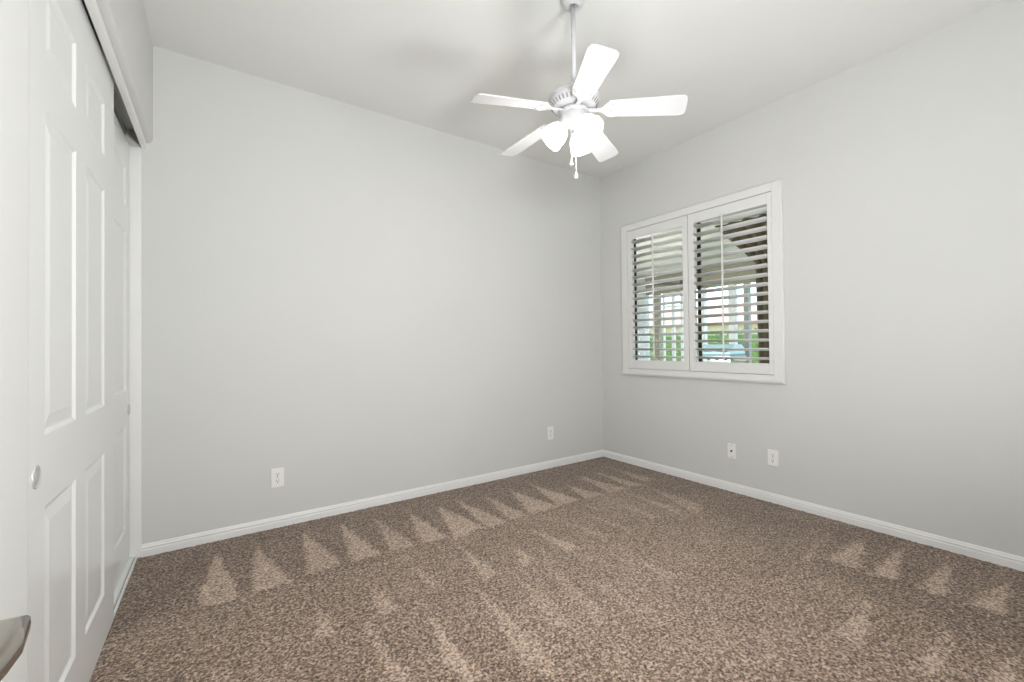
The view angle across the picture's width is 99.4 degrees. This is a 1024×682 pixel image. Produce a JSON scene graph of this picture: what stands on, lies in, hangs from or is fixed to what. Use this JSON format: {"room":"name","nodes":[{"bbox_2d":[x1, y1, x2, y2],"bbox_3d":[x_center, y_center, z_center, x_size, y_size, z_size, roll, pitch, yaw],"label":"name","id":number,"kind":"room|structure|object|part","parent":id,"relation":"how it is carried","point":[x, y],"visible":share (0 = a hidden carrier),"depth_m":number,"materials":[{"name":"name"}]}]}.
{"room":"empty bedroom","nodes":[
{"label":"empty bedroom","id":0,"kind":"room"},
{"bbox_2d":[0,0,152,681],"bbox_3d":[-0.795,-0.238,0.505,0.166,2.764,4.359,0,-1,-34],"label":"wall","id":1,"kind":"structure","parent":0,"point":[125,21],"depth_m":0.76,"materials":[{"name":"paint"}]},
{"bbox_2d":[82,0,134,134],"bbox_3d":[-1.509,-1.107,1.518,0.090,0.048,1.769,0,-1,-34],"label":"door track","id":2,"kind":"object","parent":1,"relation":"attached to","point":[120,111],"visible":0.22,"depth_m":2.02,"materials":[{"name":"metal"}]},
{"bbox_2d":[84,0,146,148],"bbox_3d":[-1.452,-1.051,1.561,0.022,0.036,1.799,0,-1,-34],"label":"trim","id":3,"kind":"structure","parent":1,"relation":"attached to","point":[93,9],"depth_m":1.63,"materials":[{"name":"paint"}]},
{"bbox_2d":[129,146,141,557],"bbox_3d":[-1.498,0.041,1.510,0.119,2.150,1.799,0,-1,-34],"label":"trim","id":4,"kind":"structure","parent":1,"relation":"attached to","point":[135,153],"depth_m":2.27,"materials":[{"name":"paint"}]},
{"bbox_2d":[122,46,602,543],"bbox_3d":[-0.833,-0.207,3.148,4.416,2.764,0.140,0,-1,-35],"label":"wall","id":5,"kind":"structure","parent":0,"point":[356,302],"depth_m":2.85,"materials":[{"name":"paint"}]},
{"bbox_2d":[271,467,283,487],"bbox_3d":[-1.421,0.828,2.632,0.070,0.115,0.008,0,-1,-35],"label":"power outlet","id":6,"kind":"object","parent":5,"relation":"attached to","point":[277,474],"visible":1,"depth_m":2.63,"materials":[{"name":"plastic"}]},
{"bbox_2d":[141,450,603,557],"bbox_3d":[-0.521,1.094,3.246,3.438,0.066,0.013,0,-1,-35],"label":"baseboard","id":7,"kind":"structure","parent":5,"relation":"attached to","point":[191,540],"depth_m":2.82,"materials":[{"name":"paint"}]},
{"bbox_2d":[547,426,553,439],"bbox_3d":[0.341,0.817,3.852,0.070,0.115,0.008,0,-1,-35],"label":"power outlet","id":8,"kind":"object","parent":5,"relation":"attached to","point":[549,429],"visible":1,"depth_m":3.85,"materials":[{"name":"plastic"}]},
{"bbox_2d":[89,457,1023,681],"bbox_3d":[0.601,1.093,1.593,3.476,0.007,4.009,0,-1,-35],"label":"floor","id":9,"kind":"structure","parent":0,"point":[601,569],"depth_m":1.84,"materials":[{"name":"brown carpet"}]},
{"bbox_2d":[143,0,1004,178],"bbox_3d":[0.396,-1.683,1.369,4.416,0.120,4.589,0,-1,-35],"label":"ceiling","id":10,"kind":"structure","parent":0,"point":[420,62],"depth_m":2.38,"materials":[{"name":"paint"}]},
{"bbox_2d":[471,0,687,178],"bbox_3d":[0.268,-1.185,2.053,0.958,0.857,0.942,0,-1,-35],"label":"ceiling fan","id":11,"kind":"object","parent":10,"relation":"hanging from","point":[574,102],"visible":1,"depth_m":1.98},
{"bbox_3d":[-0.006,-1.051,1.915,0.346,0.058,0.117,0,-1,-23],"label":"blade","id":12,"kind":"part","parent":11,"relation":"part of","materials":[{"name":"white wood"}]},
{"bbox_3d":[0.084,-1.048,2.283,0.117,0.058,0.346,0,-1,-41],"label":"blade","id":13,"kind":"part","parent":11,"relation":"part of","materials":[{"name":"white wood"}]},
{"bbox_3d":[0.209,-0.971,2.036,0.074,0.074,0.049,0,-1,-15],"label":"bulb","id":14,"kind":"part","parent":11,"relation":"part of","materials":[{"name":"white glass"}]},
{"bbox_3d":[0.192,-0.957,2.035,0.128,0.128,0.124,0,-1,-35],"label":"lamp shade","id":15,"kind":"part","parent":11,"relation":"part of","materials":[{"name":"white glass"}]},
{"bbox_3d":[0.276,-0.933,2.019,0.004,0.174,0.004,0,-1,-35],"label":"pull chain","id":16,"kind":"part","parent":11,"relation":"part of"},
{"bbox_3d":[0.338,-0.958,2.126,0.128,0.128,0.123,0,-1,-35],"label":"lamp shade","id":17,"kind":"part","parent":11,"relation":"part of","materials":[{"name":"white glass"}]},
{"bbox_3d":[0.336,-0.973,1.965,0.050,0.074,0.075,0,-1,-35],"label":"bulb","id":18,"kind":"part","parent":11,"relation":"part of","materials":[{"name":"white glass"}]},
{"bbox_3d":[0.343,-0.960,1.953,0.123,0.128,0.128,0,-1,-35],"label":"lamp shade","id":19,"kind":"part","parent":11,"relation":"part of","materials":[{"name":"white glass"}]},
{"bbox_3d":[0.316,-1.057,1.716,0.117,0.058,0.346,-1,-1,-5],"label":"blade","id":20,"kind":"part","parent":11,"relation":"part of","materials":[{"name":"white wood"}]},
{"bbox_3d":[0.462,-1.052,2.311,0.117,0.058,0.346,-1,-1,31],"label":"blade","id":21,"kind":"part","parent":11,"relation":"part of","materials":[{"name":"white wood"}]},
{"bbox_3d":[0.606,-1.057,1.960,0.346,0.058,0.117,-1,-1,13],"label":"blade","id":22,"kind":"part","parent":11,"relation":"part of","materials":[{"name":"white wood"}]},
{"bbox_2d":[637,275,649,359],"bbox_3d":[2.133,-0.202,7.799,5.854,2.900,4.011,0,-1,-35],"label":"wall","id":23,"kind":"structure","parent":0,"point":[642,309],"depth_m":10.85,"materials":[{"name":"paint"}]},
{"bbox_2d":[636,205,766,275],"bbox_3d":[2.850,-1.745,6.871,5.984,0.150,20.000,0,-1,-35],"label":"ceiling","id":24,"kind":"structure","parent":0,"point":[742,255],"depth_m":7.96,"materials":[{"name":"paint"}]},
{"bbox_2d":[651,277,708,288],"bbox_3d":[3.144,-1.288,7.820,1.444,0.750,1.468,0,-1,-35],"label":"patio ceiling fan","id":25,"kind":"object","parent":24,"relation":"hanging from","point":[681,281],"visible":0.1,"depth_m":7.75,"materials":[{"name":"white"}]},
{"bbox_3d":[2.697,-1.019,7.744,0.660,0.037,0.139,-1,-1,-5],"label":"blade","id":26,"kind":"part","parent":25,"relation":"part of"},
{"bbox_2d":[645,261,755,294],"bbox_3d":[7.135,-1.495,5.606,0.160,0.470,13.050,0,-1,-35],"label":"beam","id":27,"kind":"structure","parent":24,"relation":"attached to","point":[748,263],"depth_m":9.43,"materials":[{"name":"white wood"}]},
{"bbox_2d":[715,214,768,362],"bbox_3d":[3.364,-0.261,5.678,0.118,2.822,1.462,0,-1,-35],"label":"drape","id":28,"kind":"object","parent":24,"relation":"hanging from","point":[761,335],"visible":0.08,"depth_m":5.76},
{"bbox_2d":[600,0,1023,556],"bbox_3d":[2.183,-0.246,2.470,0.130,2.764,4.409,0,-1,-35],"label":"wall","id":29,"kind":"structure","parent":0,"point":[900,402],"depth_m":2.48,"materials":[{"name":"paint"}]},
{"bbox_2d":[634,222,767,374],"bbox_3d":[1.481,-0.383,3.495,0.016,1.275,1.280,0,-1,-35],"label":"window","id":30,"kind":"structure","parent":29,"relation":"in","point":[699,279],"depth_m":3.47,"materials":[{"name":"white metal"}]},
{"bbox_2d":[627,215,689,370],"bbox_3d":[1.230,-0.378,3.703,0.076,1.239,0.608,0,-1,-35],"label":"plantation shutter","id":31,"kind":"object","parent":30,"relation":"attached to","point":[682,221],"visible":1,"depth_m":3.67,"materials":[{"name":"paint"}]},
{"bbox_3d":[1.202,-0.392,3.692,0.018,1.079,0.011,0,-1,-35],"label":"tilt rod","id":32,"kind":"part","parent":31,"relation":"part of","materials":[{"name":"paint"}]},
{"bbox_3d":[1.233,-0.959,3.709,0.028,0.077,0.505,0,-1,-35],"label":"rail","id":33,"kind":"part","parent":31,"relation":"part of","materials":[{"name":"paint"}]},
{"bbox_3d":[1.245,0.204,3.696,0.028,0.075,0.505,0,-1,-35],"label":"rail","id":34,"kind":"part","parent":31,"relation":"part of","materials":[{"name":"paint"}]},
{"bbox_2d":[688,192,773,374],"bbox_3d":[1.586,-0.387,3.188,0.076,1.239,0.632,0,-1,-35],"label":"plantation shutter","id":35,"kind":"object","parent":30,"relation":"attached to","point":[764,199],"visible":1,"depth_m":3.18,"materials":[{"name":"paint"}]},
{"bbox_3d":[1.550,-0.402,3.191,0.018,1.079,0.011,0,-1,-35],"label":"tilt rod","id":36,"kind":"part","parent":35,"relation":"part of","materials":[{"name":"paint"}]},
{"bbox_3d":[1.591,-0.968,3.192,0.028,0.077,0.544,0,-1,-35],"label":"rail","id":37,"kind":"part","parent":35,"relation":"part of","materials":[{"name":"paint"}]},
{"bbox_3d":[1.603,0.195,3.179,0.028,0.075,0.544,0,-1,-35],"label":"rail","id":38,"kind":"part","parent":35,"relation":"part of","materials":[{"name":"paint"}]},
{"bbox_2d":[621,179,785,384],"bbox_3d":[1.414,-0.384,3.449,0.058,1.366,1.374,0,-1,-35],"label":"trim","id":39,"kind":"structure","parent":29,"relation":"attached to","point":[775,187],"depth_m":3.06,"materials":[{"name":"paint"}]},
{"bbox_2d":[727,443,735,458],"bbox_3d":[1.605,0.805,3.179,0.016,0.108,0.062,0,-1,-35],"label":"cable jack","id":40,"kind":"object","parent":29,"relation":"attached to","point":[731,447],"visible":1,"depth_m":3.18,"materials":[{"name":"plastic"}]},
{"bbox_2d":[768,449,778,466],"bbox_3d":[1.771,0.794,2.947,0.008,0.108,0.068,0,-1,-35],"label":"power outlet","id":41,"kind":"object","parent":29,"relation":"attached to","point":[773,460],"visible":1,"depth_m":2.94,"materials":[{"name":"plastic"}]},
{"bbox_2d":[603,450,1023,571],"bbox_3d":[1.856,1.064,2.820,0.013,0.066,3.397,0,-1,-35],"label":"baseboard","id":42,"kind":"structure","parent":29,"relation":"attached to","point":[1012,561],"depth_m":2.60,"materials":[{"name":"paint"}]},
{"bbox_3d":[2.943,1.259,6.879,6.134,0.140,20.000,0,-1,-35],"label":"floor","id":43,"kind":"structure","parent":0,"visible":0},
{"bbox_2d":[654,293,661,360],"bbox_3d":[3.599,0.031,10.701,0.150,2.390,0.170,0,-1,-35],"label":"patio post","id":44,"kind":"object","parent":43,"relation":"on","point":[658,300],"visible":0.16,"depth_m":10.66,"materials":[{"name":"white wood"}]},
{"bbox_2d":[662,291,683,360],"bbox_3d":[3.846,0.025,10.344,0.060,2.390,0.540,0,-1,-35],"label":"screen","id":45,"kind":"object","parent":43,"relation":"on","point":[672,306],"visible":0.34,"depth_m":10.31,"materials":[{"name":"white"}]},
{"bbox_2d":[702,288,707,344],"bbox_3d":[4.296,0.012,9.694,0.150,2.390,0.110,0,-1,-35],"label":"patio post","id":46,"kind":"object","parent":43,"relation":"on","point":[704,295],"visible":0.13,"depth_m":9.66,"materials":[{"name":"white wood"}]},
{"bbox_2d":[698,344,745,362],"bbox_3d":[3.972,0.629,8.267,0.580,1.130,1.120,0,-1,-35],"label":"barbecue grill","id":47,"kind":"object","parent":43,"relation":"on","point":[705,353],"visible":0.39,"depth_m":8.06,"materials":[{"name":"metal"}]},
{"bbox_3d":[3.992,0.164,8.289,0.520,0.200,0.660,0,-1,-35],"label":"lid","id":48,"kind":"part","parent":47,"relation":"part of","materials":[{"name":"blue metal"}]},
{"bbox_3d":[3.981,0.332,8.278,0.550,0.125,0.680,0,-1,-35],"label":"control panel","id":49,"kind":"part","parent":47,"relation":"part of","materials":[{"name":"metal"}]},
{"bbox_2d":[728,284,737,343],"bbox_3d":[4.667,0.002,9.158,0.150,2.390,0.165,0,-1,-35],"label":"patio post","id":50,"kind":"object","parent":43,"relation":"on","point":[730,292],"visible":0.21,"depth_m":9.12,"materials":[{"name":"white wood"}]},
{"bbox_2d":[743,282,751,362],"bbox_3d":[4.839,-0.003,8.909,0.150,2.390,0.130,0,-1,-35],"label":"patio post","id":51,"kind":"object","parent":43,"relation":"on","point":[746,290],"visible":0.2,"depth_m":8.87,"materials":[{"name":"white wood"}]},
{"bbox_3d":[1.313,-0.262,0.330,3.736,2.764,0.120,0,-1,-35],"label":"wall","id":52,"kind":"structure","parent":0,"visible":0},
{"bbox_2d":[0,615,30,680],"bbox_3d":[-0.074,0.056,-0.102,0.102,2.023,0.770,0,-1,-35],"label":"door handle","id":53,"kind":"object","parent":52,"relation":"in","point":[14,632],"depth_m":0.19,"materials":[{"name":"metal"}]},
{"bbox_3d":[-1.668,1.145,1.219,0.640,0.054,2.039,0,-1,-35],"label":"floor","id":54,"kind":"structure","parent":0,"visible":0},
{"bbox_2d":[89,556,137,680],"bbox_3d":[-1.482,1.109,1.492,0.085,0.016,1.785,0,-1,-34],"label":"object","id":55,"kind":"object","parent":54,"relation":"on","point":[121,586],"visible":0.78,"depth_m":1.99,"materials":[{"name":"wood"}]},
{"bbox_2d":[27,0,113,681],"bbox_3d":[-1.318,0.019,1.300,0.037,2.147,1.040,0,-1,-34],"label":"sliding closet door","id":56,"kind":"structure","parent":55,"relation":"on","point":[71,227],"depth_m":1.24,"materials":[{"name":"paint"}]},
{"bbox_3d":[-1.095,0.313,1.001,0.003,0.055,0.055,0,-1,-34],"label":"finger pull","id":57,"kind":"part","parent":56,"relation":"part of","materials":[{"name":"silver metal"}]},
{"bbox_2d":[114,113,129,590],"bbox_3d":[-1.703,0.039,1.808,0.037,2.127,1.042,0,-1,-34],"label":"sliding closet door","id":58,"kind":"structure","parent":55,"relation":"on","point":[121,146],"depth_m":2.07,"materials":[{"name":"paint"}]},
{"label":"outside","id":59,"kind":"structure","parent":0,"visible":0},
{"bbox_3d":[20.006,1.427,32.069,50.600,0.130,90.000,0,-1,-35],"label":"garden","id":60,"kind":"object","parent":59,"visible":0},
{"bbox_2d":[649,305,757,336],"bbox_3d":[15.364,-0.444,25.241,7.200,3.550,19.000,0,-1,-35],"label":"house","id":61,"kind":"structure","parent":60,"relation":"on","point":[753,308],"depth_m":25.89,"materials":[{"name":"ceramic"}]},
{"bbox_2d":[650,327,758,362],"bbox_3d":[7.472,0.437,17.323,1.308,1.836,16.131,0,-1,-35],"label":"hedge","id":62,"kind":"object","parent":60,"relation":"on","point":[712,336],"visible":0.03,"depth_m":16.50,"materials":[{"name":"green plant"}]}
]}

